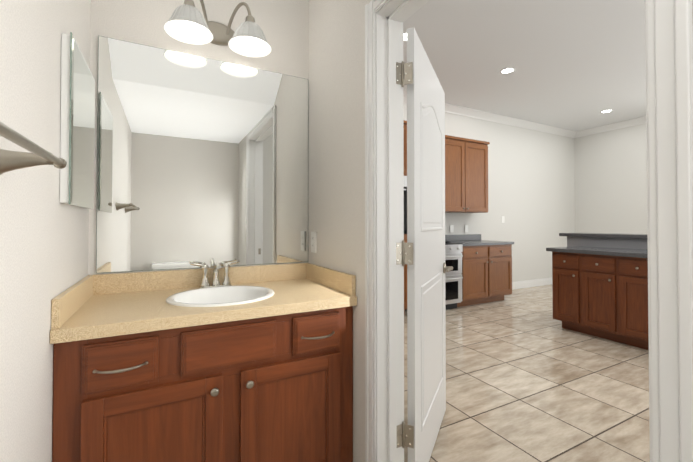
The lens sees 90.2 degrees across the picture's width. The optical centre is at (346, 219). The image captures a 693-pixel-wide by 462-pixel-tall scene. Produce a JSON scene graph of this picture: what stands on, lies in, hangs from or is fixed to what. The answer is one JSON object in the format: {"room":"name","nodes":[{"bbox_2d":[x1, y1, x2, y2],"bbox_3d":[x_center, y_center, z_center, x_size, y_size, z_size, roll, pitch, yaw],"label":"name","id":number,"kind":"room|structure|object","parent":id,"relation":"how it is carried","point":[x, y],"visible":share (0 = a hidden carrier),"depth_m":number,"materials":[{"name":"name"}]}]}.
{"room":"bathroom","nodes":[
{"label":"bathroom","id":0,"kind":"room"},
{"bbox_2d":[0,0,90,461],"bbox_3d":[-0.694,-0.357,0.549,0.120,3.100,2.440,0,-1,-28],"label":"wall","id":1,"kind":"structure","parent":0,"point":[44,246],"depth_m":0.89,"materials":[{"name":"paint"}]},
{"bbox_2d":[0,122,66,174],"bbox_3d":[-0.511,-0.118,0.436,0.107,0.059,0.740,0,-1,-28],"label":"towel rail","id":2,"kind":"object","parent":1,"relation":"attached to","point":[38,155],"visible":1,"depth_m":0.68,"materials":[{"name":"silver metal"}]},
{"bbox_2d":[60,32,94,208],"bbox_3d":[-1.002,-0.328,1.299,0.031,0.560,0.415,0,-1,-28],"label":"medicine cabinet mirror","id":3,"kind":"object","parent":1,"relation":"attached to","point":[77,137],"visible":1,"depth_m":1.18,"materials":[{"name":"white mirror"}]},
{"bbox_2d":[88,0,308,274],"bbox_3d":[-0.715,-0.341,1.845,1.049,3.100,0.128,0,-1,-28],"label":"wall","id":4,"kind":"structure","parent":0,"point":[201,160],"depth_m":1.75,"materials":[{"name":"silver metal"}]},
{"bbox_2d":[184,0,254,45],"bbox_3d":[-0.636,-1.010,1.728,0.340,0.187,0.178,0,-1,-28],"label":"sconce","id":5,"kind":"object","parent":4,"relation":"attached to","point":[223,34],"visible":0.65,"depth_m":1.78,"materials":[{"name":"silver metal"}]},
{"bbox_2d":[182,20,255,44],"bbox_3d":[-0.609,-0.936,1.675,0.340,0.099,0.060,0,-1,-28],"label":"bulbs","id":6,"kind":"object","parent":5,"relation":"attached to","point":[188,25],"visible":0.29,"depth_m":1.61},
{"bbox_2d":[308,0,371,461],"bbox_3d":[0.045,-0.343,1.655,0.120,3.100,5.710,0,-1,-28],"label":"wall","id":7,"kind":"structure","parent":0,"point":[336,165],"depth_m":1.66,"materials":[{"name":"paint"}]},
{"bbox_2d":[311,231,316,252],"bbox_3d":[-0.186,0.126,1.949,0.008,0.118,0.072,0,-1,-28],"label":"outlet","id":8,"kind":"object","parent":7,"relation":"attached to","point":[313,242],"visible":1,"depth_m":1.93,"materials":[{"name":"white plastic"}]},
{"bbox_2d":[401,27,452,461],"bbox_3d":[0.433,0.190,1.812,0.146,2.013,0.873,0,-1,25],"label":"door","id":9,"kind":"structure","parent":7,"relation":"in","point":[423,253],"depth_m":1.63,"materials":[{"name":"white wood"}]},
{"bbox_2d":[365,0,692,461],"bbox_3d":[0.376,0.153,1.016,0.156,2.092,0.996,0,-1,-28],"label":"door frame","id":10,"kind":"structure","parent":7,"relation":"attached to","point":[670,85],"depth_m":0.59,"materials":[{"name":"white wood"}]},
{"bbox_2d":[403,104,574,281],"bbox_3d":[1.832,-0.291,5.754,6.860,3.100,0.120,0,-1,-28],"label":"wall","id":11,"kind":"structure","parent":0,"point":[531,185],"depth_m":6.47,"materials":[{"name":"white paint"}]},
{"bbox_2d":[445,135,488,212],"bbox_3d":[1.709,-0.684,5.433,1.121,1.132,0.337,0,-1,-28],"label":"upper cabinet","id":12,"kind":"object","parent":11,"relation":"attached to","point":[466,175],"depth_m":5.31,"materials":[{"name":"brown wood"}]},
{"bbox_2d":[403,94,576,137],"bbox_3d":[1.829,-1.790,5.650,6.740,0.105,0.095,0,-1,-28],"label":"crown molding","id":13,"kind":"structure","parent":11,"relation":"attached to","point":[470,112],"depth_m":6.16,"materials":[{"name":"white"}]},
{"bbox_2d":[512,278,551,289],"bbox_3d":[3.530,1.204,6.548,2.819,0.130,0.022,0,-1,-28],"label":"baseboard","id":14,"kind":"structure","parent":11,"relation":"attached to","point":[531,283],"depth_m":6.50,"materials":[{"name":"white wood"}]},
{"bbox_2d":[403,0,645,130],"bbox_3d":[2.563,-1.936,3.001,8.149,0.120,5.710,0,-1,-28],"label":"ceiling","id":15,"kind":"structure","parent":0,"point":[578,65],"depth_m":3.94,"materials":[{"name":"white paint"}]},
{"bbox_2d":[403,32,406,40],"bbox_3d":[0.622,-1.866,3.521,0.179,0.006,0.179,1,-1,-37],"label":"recessed light","id":16,"kind":"object","parent":15,"relation":"in","point":[404,33],"depth_m":3.52,"materials":[{"name":"white"}]},
{"bbox_2d":[500,67,514,73],"bbox_3d":[2.005,-1.856,4.305,0.179,0.006,0.179,0,-1,-34],"label":"recessed light","id":17,"kind":"object","parent":15,"relation":"in","point":[508,70],"depth_m":4.30,"materials":[{"name":"white"}]},
{"bbox_2d":[600,109,612,112],"bbox_3d":[4.402,-1.837,5.849,0.179,0.006,0.179,0,-1,-34],"label":"recessed light","id":18,"kind":"object","parent":15,"relation":"in","point":[609,110],"depth_m":5.86,"materials":[{"name":"white"}]},
{"bbox_2d":[404,284,649,461],"bbox_3d":[2.563,1.273,2.960,8.149,0.100,5.710,0,-1,-28],"label":"floor","id":19,"kind":"structure","parent":0,"point":[529,378],"depth_m":2.46,"materials":[{"name":"tile"}]},
{"bbox_2d":[52,306,352,461],"bbox_3d":[-0.546,0.790,1.508,1.044,0.829,0.607,0,-1,-28],"label":"bathroom vanity","id":20,"kind":"object","parent":19,"relation":"on","point":[278,388],"visible":0.98,"depth_m":1.25,"materials":[{"name":"brown wood"}]},
{"bbox_2d":[50,263,356,343],"bbox_3d":[-0.552,0.354,1.524,1.044,0.218,0.585,0,-1,-28],"label":"countertop","id":21,"kind":"structure","parent":20,"relation":"on","point":[99,306],"depth_m":1.46,"materials":[{"name":"beige stone"}]},
{"bbox_2d":[190,260,239,287],"bbox_3d":[-0.633,0.270,1.691,0.238,0.131,0.134,0,-1,-28],"label":"faucet","id":22,"kind":"object","parent":21,"relation":"on","point":[205,283],"visible":0.98,"depth_m":1.71,"materials":[{"name":"silver metal"}]},
{"bbox_2d":[403,120,406,314],"bbox_3d":[0.301,-0.010,4.486,0.863,2.505,0.686,0,-1,-28],"label":"tall cabinet","id":23,"kind":"object","parent":19,"relation":"on","point":[405,206],"visible":0.15,"depth_m":4.39,"materials":[{"name":"brown wood"}]},
{"bbox_2d":[405,241,462,309],"bbox_3d":[1.149,0.698,4.910,0.746,1.100,0.707,0,-1,-28],"label":"range","id":24,"kind":"object","parent":19,"relation":"on","point":[453,278],"visible":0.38,"depth_m":4.75,"materials":[{"name":"silver metal"}]},
{"bbox_2d":[457,244,511,306],"bbox_3d":[1.954,0.817,5.358,1.080,0.874,0.664,0,-1,-28],"label":"base cabinet","id":25,"kind":"object","parent":19,"relation":"on","point":[486,273],"visible":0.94,"depth_m":5.08,"materials":[{"name":"brown wood"}]},
{"bbox_2d":[445,234,513,245],"bbox_3d":[1.960,0.309,5.377,1.098,0.140,0.647,0,-1,-28],"label":"countertop","id":26,"kind":"structure","parent":25,"relation":"on","point":[469,239],"depth_m":5.52,"materials":[{"name":"grey stone"}]},
{"bbox_2d":[552,252,579,331],"bbox_3d":[2.698,0.799,3.970,0.624,0.874,0.310,0,-1,-28],"label":"base cabinet","id":27,"kind":"object","parent":19,"relation":"on","point":[563,263],"depth_m":3.84,"materials":[{"name":"brown wood"}]},
{"bbox_2d":[576,253,615,340],"bbox_3d":[2.850,0.795,3.683,0.624,0.874,0.340,0,-1,-28],"label":"base cabinet","id":28,"kind":"object","parent":19,"relation":"on","point":[604,296],"depth_m":3.56,"materials":[{"name":"brown wood"}]},
{"bbox_2d":[616,256,647,349],"bbox_3d":[3.008,0.792,3.382,0.624,0.874,0.340,0,-1,-28],"label":"base cabinet","id":29,"kind":"object","parent":19,"relation":"on","point":[631,272],"depth_m":3.29,"materials":[{"name":"brown wood"}]},
{"bbox_2d":[546,233,647,257],"bbox_3d":[3.397,0.251,3.042,1.060,0.196,3.115,0,-1,-28],"label":"countertop","id":30,"kind":"structure","parent":29,"relation":"on","point":[637,253],"depth_m":3.74,"materials":[{"name":"grey stone"}]},
{"bbox_2d":[574,123,646,233],"bbox_3d":[6.116,-0.303,4.850,0.120,3.100,5.470,0,-1,-28],"label":"wall","id":31,"kind":"structure","parent":0,"point":[610,181],"depth_m":6.64,"materials":[{"name":"white paint"}]},
{"bbox_2d":[577,116,645,136],"bbox_3d":[6.043,-1.801,4.774,0.095,0.105,5.370,0,-1,-28],"label":"crown molding","id":32,"kind":"structure","parent":31,"relation":"attached to","point":[641,120],"depth_m":6.59,"materials":[{"name":"white"}]}
]}

